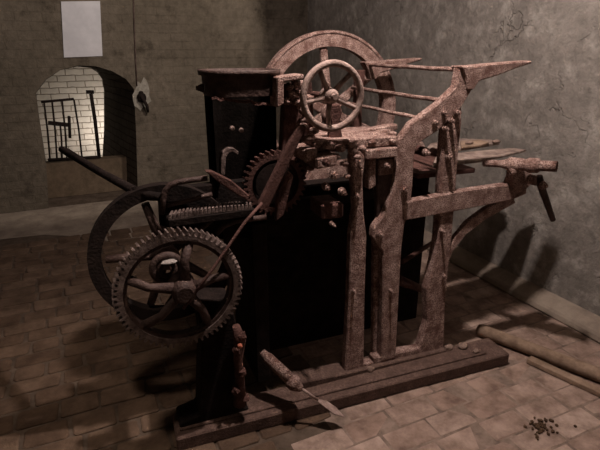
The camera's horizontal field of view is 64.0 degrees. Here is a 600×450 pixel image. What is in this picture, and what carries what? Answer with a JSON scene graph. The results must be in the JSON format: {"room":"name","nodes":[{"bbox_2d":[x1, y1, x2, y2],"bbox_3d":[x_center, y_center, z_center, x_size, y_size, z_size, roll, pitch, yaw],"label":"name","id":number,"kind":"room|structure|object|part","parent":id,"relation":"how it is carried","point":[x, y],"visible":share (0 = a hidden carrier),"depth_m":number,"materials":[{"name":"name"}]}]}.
{"room":"old workshop","nodes":[
{"label":"old workshop","id":0,"kind":"room"},
{"bbox_2d":[37,67,103,160],"bbox_3d":[-3.190,-1.978,6.592,1.735,2.400,0.750,-9,22,-23],"label":"wall","id":1,"kind":"structure","parent":0,"point":[74,82],"depth_m":7.06,"materials":[{"name":"brick"}]},
{"bbox_2d":[46,155,126,197],"bbox_3d":[-2.578,-0.571,5.653,1.128,0.400,0.160,-9,22,-23],"label":"wall","id":2,"kind":"structure","parent":0,"point":[64,178],"depth_m":5.59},
{"bbox_2d":[41,90,100,161],"bbox_3d":[-2.591,-1.115,5.431,0.584,0.781,0.050,-9,22,-23],"label":"grate","id":3,"kind":"object","parent":2,"relation":"on","point":[54,123],"visible":0.91,"depth_m":5.41,"materials":[{"name":"black metal"}]},
{"bbox_3d":[-2.671,-1.373,5.291,0.333,0.047,0.028,-9,22,-23],"label":"rail","id":4,"kind":"part","parent":3,"relation":"part of","materials":[{"name":"black metal"}]},
{"bbox_3d":[-2.710,-1.133,5.377,0.203,0.077,0.030,-9,22,-23],"label":"lock plate","id":5,"kind":"part","parent":3,"relation":"part of","materials":[{"name":"black metal"}]},
{"bbox_3d":[-2.599,-0.769,5.547,0.559,0.051,0.036,-9,22,-23],"label":"rail","id":6,"kind":"part","parent":3,"relation":"part of","materials":[{"name":"black metal"}]},
{"bbox_3d":[-2.359,-1.144,5.529,0.053,0.706,0.040,-9,22,-23],"label":"hinge post","id":7,"kind":"part","parent":3,"relation":"part of","materials":[{"name":"black metal"}]},
{"bbox_2d":[0,0,307,213],"bbox_3d":[-2.131,-1.635,4.922,4.900,2.900,0.001,-9,22,-23],"label":"wall","id":8,"kind":"structure","parent":0,"point":[174,39],"depth_m":5.14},
{"bbox_2d":[61,1,101,56],"bbox_3d":[-2.170,-1.948,4.777,0.405,0.527,0.004,-9,22,-23],"label":"paper notice","id":9,"kind":"object","parent":8,"relation":"attached to","point":[81,20],"visible":1,"depth_m":4.77,"materials":[{"name":"white paper"}]},
{"bbox_2d":[36,66,137,186],"bbox_3d":[-2.610,-1.181,5.790,1.080,1.452,1.600,-9,22,-23],"label":"wall niche","id":10,"kind":"object","parent":8,"relation":"in","point":[119,108],"visible":0.82,"depth_m":5.74,"materials":[{"name":"brick"}]},
{"bbox_2d":[133,0,137,85],"bbox_3d":[-1.710,-2.022,4.978,0.098,1.116,0.010,-9,22,-23],"label":"cable","id":11,"kind":"object","parent":8,"relation":"attached to","point":[133,0],"visible":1,"depth_m":5.01,"materials":[{"name":"metal"}]},
{"bbox_2d":[132,77,150,110],"bbox_3d":[-1.720,-1.419,5.209,0.190,0.356,0.020,-9,22,-23],"label":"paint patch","id":12,"kind":"structure","parent":8,"relation":"attached to","point":[143,86],"depth_m":5.20,"materials":[{"name":"paint"}]},
{"bbox_2d":[137,91,148,112],"bbox_3d":[-1.700,-1.332,5.194,0.108,0.229,0.106,-9,22,-23],"label":"wall hook","id":13,"kind":"object","parent":8,"relation":"attached to","point":[141,96],"visible":1,"depth_m":5.16,"materials":[{"name":"black metal"}]},
{"bbox_2d":[0,190,599,449],"bbox_3d":[-1.163,0.444,3.460,4.900,0.020,9.800,-9,22,-23],"label":"floor","id":14,"kind":"structure","parent":0,"point":[72,377],"depth_m":2.55,"materials":[{"name":"brick"}]},
{"bbox_2d":[172,338,508,449],"bbox_3d":[0.276,0.795,2.377,1.754,0.078,0.170,-7,21,-19],"label":"beam","id":15,"kind":"structure","parent":14,"relation":"on","point":[269,408],"depth_m":2.30,"materials":[{"name":"brown wood"}]},
{"bbox_2d":[58,30,557,427],"bbox_3d":[0.046,-0.127,2.477,2.299,1.680,1.319,-8,21,-20],"label":"press","id":16,"kind":"object","parent":15,"relation":"on","point":[328,247],"visible":1,"depth_m":2.13,"materials":[{"name":"metal"}]},
{"bbox_2d":[133,186,166,200],"bbox_3d":[-0.581,-0.120,1.855,0.135,0.054,0.043,5,21,13],"label":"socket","id":17,"kind":"object","parent":16,"relation":"attached to","point":[140,193],"depth_m":1.84,"materials":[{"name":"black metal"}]},
{"bbox_3d":[-0.279,0.112,1.793,0.379,0.334,0.034,-17,26,-39],"label":"pull rod","id":18,"kind":"part","parent":16,"relation":"part of","materials":[{"name":"brown metal"}]},
{"bbox_3d":[-0.285,-0.157,1.887,0.168,0.135,0.030,-8,21,-20],"label":"slanted lever","id":19,"kind":"part","parent":16,"relation":"part of","materials":[{"name":"brown metal"}]},
{"bbox_3d":[-0.248,0.315,2.378,0.070,0.820,0.400,-8,21,-20],"label":"bed leg","id":20,"kind":"part","parent":16,"relation":"part of","materials":[{"name":"black metal"}]},
{"bbox_3d":[-0.054,-0.541,1.924,0.114,0.124,0.090,-8,21,-20],"label":"plate","id":21,"kind":"part","parent":16,"relation":"part of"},
{"bbox_3d":[0.038,0.747,2.129,0.093,0.073,0.014,2,20,6],"label":"stem","id":22,"kind":"part","parent":16,"relation":"part of","materials":[{"name":"metal"}]},
{"bbox_3d":[0.140,0.818,2.147,0.122,0.081,0.051,7,21,18],"label":"treadle blade","id":23,"kind":"part","parent":16,"relation":"part of","materials":[{"name":"metal"}]},
{"bbox_3d":[0.150,-0.408,2.023,0.087,0.203,0.030,-8,21,-20],"label":"wheel post","id":24,"kind":"part","parent":16,"relation":"part of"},
{"bbox_3d":[0.222,0.197,2.554,0.997,0.880,0.040,-8,21,-20],"label":"bed panel","id":25,"kind":"part","parent":16,"relation":"part of","materials":[{"name":"black metal"}]},
{"bbox_3d":[0.355,-0.696,2.929,0.066,0.478,0.030,-8,21,-20],"label":"arm post","id":26,"kind":"part","parent":16,"relation":"part of","materials":[{"name":"brown wood"}]},
{"bbox_3d":[0.359,-0.112,3.147,1.006,1.151,0.086,-8,21,-20],"label":"frame","id":27,"kind":"part","parent":16,"relation":"part of","materials":[{"name":"brown wood"}]},
{"bbox_3d":[0.317,-0.432,2.210,0.279,0.055,0.050,-8,21,-20],"label":"table rail","id":28,"kind":"part","parent":16,"relation":"part of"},
{"bbox_3d":[0.365,-0.604,2.476,0.017,0.021,0.870,-8,21,-20],"label":"cross rod","id":29,"kind":"part","parent":16,"relation":"part of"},
{"bbox_3d":[0.386,-0.162,2.177,0.119,0.312,0.030,-8,21,-20],"label":"panel","id":30,"kind":"part","parent":16,"relation":"part of","materials":[{"name":"metal"}]},
{"bbox_3d":[0.377,-0.257,2.122,0.080,0.072,0.020,-8,21,-20],"label":"plate","id":31,"kind":"part","parent":16,"relation":"part of","materials":[{"name":"brown metal"}]},
{"bbox_3d":[0.550,-0.948,2.908,0.393,0.120,0.075,-8,21,-20],"label":"pointed arm","id":32,"kind":"part","parent":16,"relation":"part of"},
{"bbox_3d":[0.470,-0.684,2.490,0.019,0.023,0.870,-8,21,-20],"label":"cross rod","id":33,"kind":"part","parent":16,"relation":"part of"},
{"bbox_3d":[0.591,0.318,2.577,0.056,0.246,0.376,15,25,36],"label":"stay rod","id":34,"kind":"part","parent":16,"relation":"part of","materials":[{"name":"brown metal"}]},
{"bbox_3d":[0.548,-0.815,2.475,0.019,0.023,0.870,-8,21,-20],"label":"cross rod","id":35,"kind":"part","parent":16,"relation":"part of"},
{"bbox_3d":[0.607,0.140,2.476,0.024,0.031,0.311,17,26,39],"label":"stay rod","id":36,"kind":"part","parent":16,"relation":"part of","materials":[{"name":"brown metal"}]},
{"bbox_3d":[0.670,0.005,2.347,1.006,1.480,0.086,-8,21,-20],"label":"frame","id":37,"kind":"part","parent":16,"relation":"part of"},
{"bbox_2d":[427,139,499,150],"bbox_3d":[0.912,-0.465,2.799,0.587,0.016,0.206,-13,24,-31],"label":"board","id":38,"kind":"object","parent":16,"relation":"on","point":[431,145],"visible":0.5,"depth_m":2.80,"materials":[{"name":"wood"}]},
{"bbox_2d":[460,140,488,148],"bbox_3d":[0.974,-0.466,2.757,0.253,0.012,0.143,-9,22,-23],"label":"board","id":39,"kind":"object","parent":38,"relation":"on","point":[477,143],"visible":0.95,"depth_m":2.74,"materials":[{"name":"brown wood"}]},
{"bbox_2d":[432,148,525,166],"bbox_3d":[0.952,-0.368,2.581,0.740,0.014,0.192,-9,22,-23],"label":"board","id":40,"kind":"object","parent":16,"relation":"on","point":[472,156],"visible":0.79,"depth_m":2.60,"materials":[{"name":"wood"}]},
{"bbox_3d":[0.860,-0.677,2.164,0.393,0.120,0.075,-8,21,-20],"label":"pointed arm","id":41,"kind":"part","parent":16,"relation":"part of"},
{"bbox_2d":[368,366,374,371],"bbox_3d":[0.353,0.727,2.423,0.040,0.032,0.045,13,24,32],"label":"rubble stone","id":42,"kind":"object","parent":15,"relation":"on","point":[370,368],"visible":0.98,"depth_m":2.41,"materials":[{"name":"beige stone"}]},
{"bbox_2d":[444,344,452,350],"bbox_3d":[0.807,0.662,2.600,0.052,0.030,0.039,-9,22,-23],"label":"rubble stone","id":43,"kind":"object","parent":15,"relation":"on","point":[449,347],"visible":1,"depth_m":2.59,"materials":[{"name":"beige stone"}]},
{"bbox_2d":[458,342,467,349],"bbox_3d":[0.886,0.657,2.608,0.048,0.036,0.050,8,22,22],"label":"rubble stone","id":44,"kind":"object","parent":15,"relation":"on","point":[462,345],"visible":1,"depth_m":2.60,"materials":[{"name":"beige stone"}]},
{"bbox_2d":[476,324,599,382],"bbox_3d":[1.441,0.738,2.538,1.026,0.075,0.072,17,26,39],"label":"wooden pole","id":45,"kind":"object","parent":14,"relation":"on","point":[577,366],"visible":1,"depth_m":2.61,"materials":[{"name":"brown wood"}]},
{"bbox_2d":[523,416,576,439],"bbox_3d":[1.121,0.907,2.174,0.232,0.021,0.127,-9,22,-23],"label":"crumbs","id":46,"kind":"object","parent":14,"relation":"on","point":[538,425],"visible":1,"depth_m":2.16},
{"bbox_2d":[527,356,599,396],"bbox_3d":[1.427,0.803,2.425,0.050,0.027,0.551,-16,26,-38],"label":"batten","id":47,"kind":"object","parent":14,"relation":"on","point":[585,385],"visible":1,"depth_m":2.47,"materials":[{"name":"brown wood"}]},
{"bbox_2d":[307,0,599,315],"bbox_3d":[1.607,-0.870,2.824,0.001,2.900,7.200,-9,22,-23],"label":"wall","id":48,"kind":"structure","parent":0,"point":[548,107],"depth_m":3.23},
{"bbox_2d":[423,229,599,342],"bbox_3d":[1.091,0.115,4.219,0.137,0.093,5.000,-9,22,-23],"label":"trim","id":49,"kind":"structure","parent":48,"relation":"attached to","point":[566,312],"depth_m":3.23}
]}

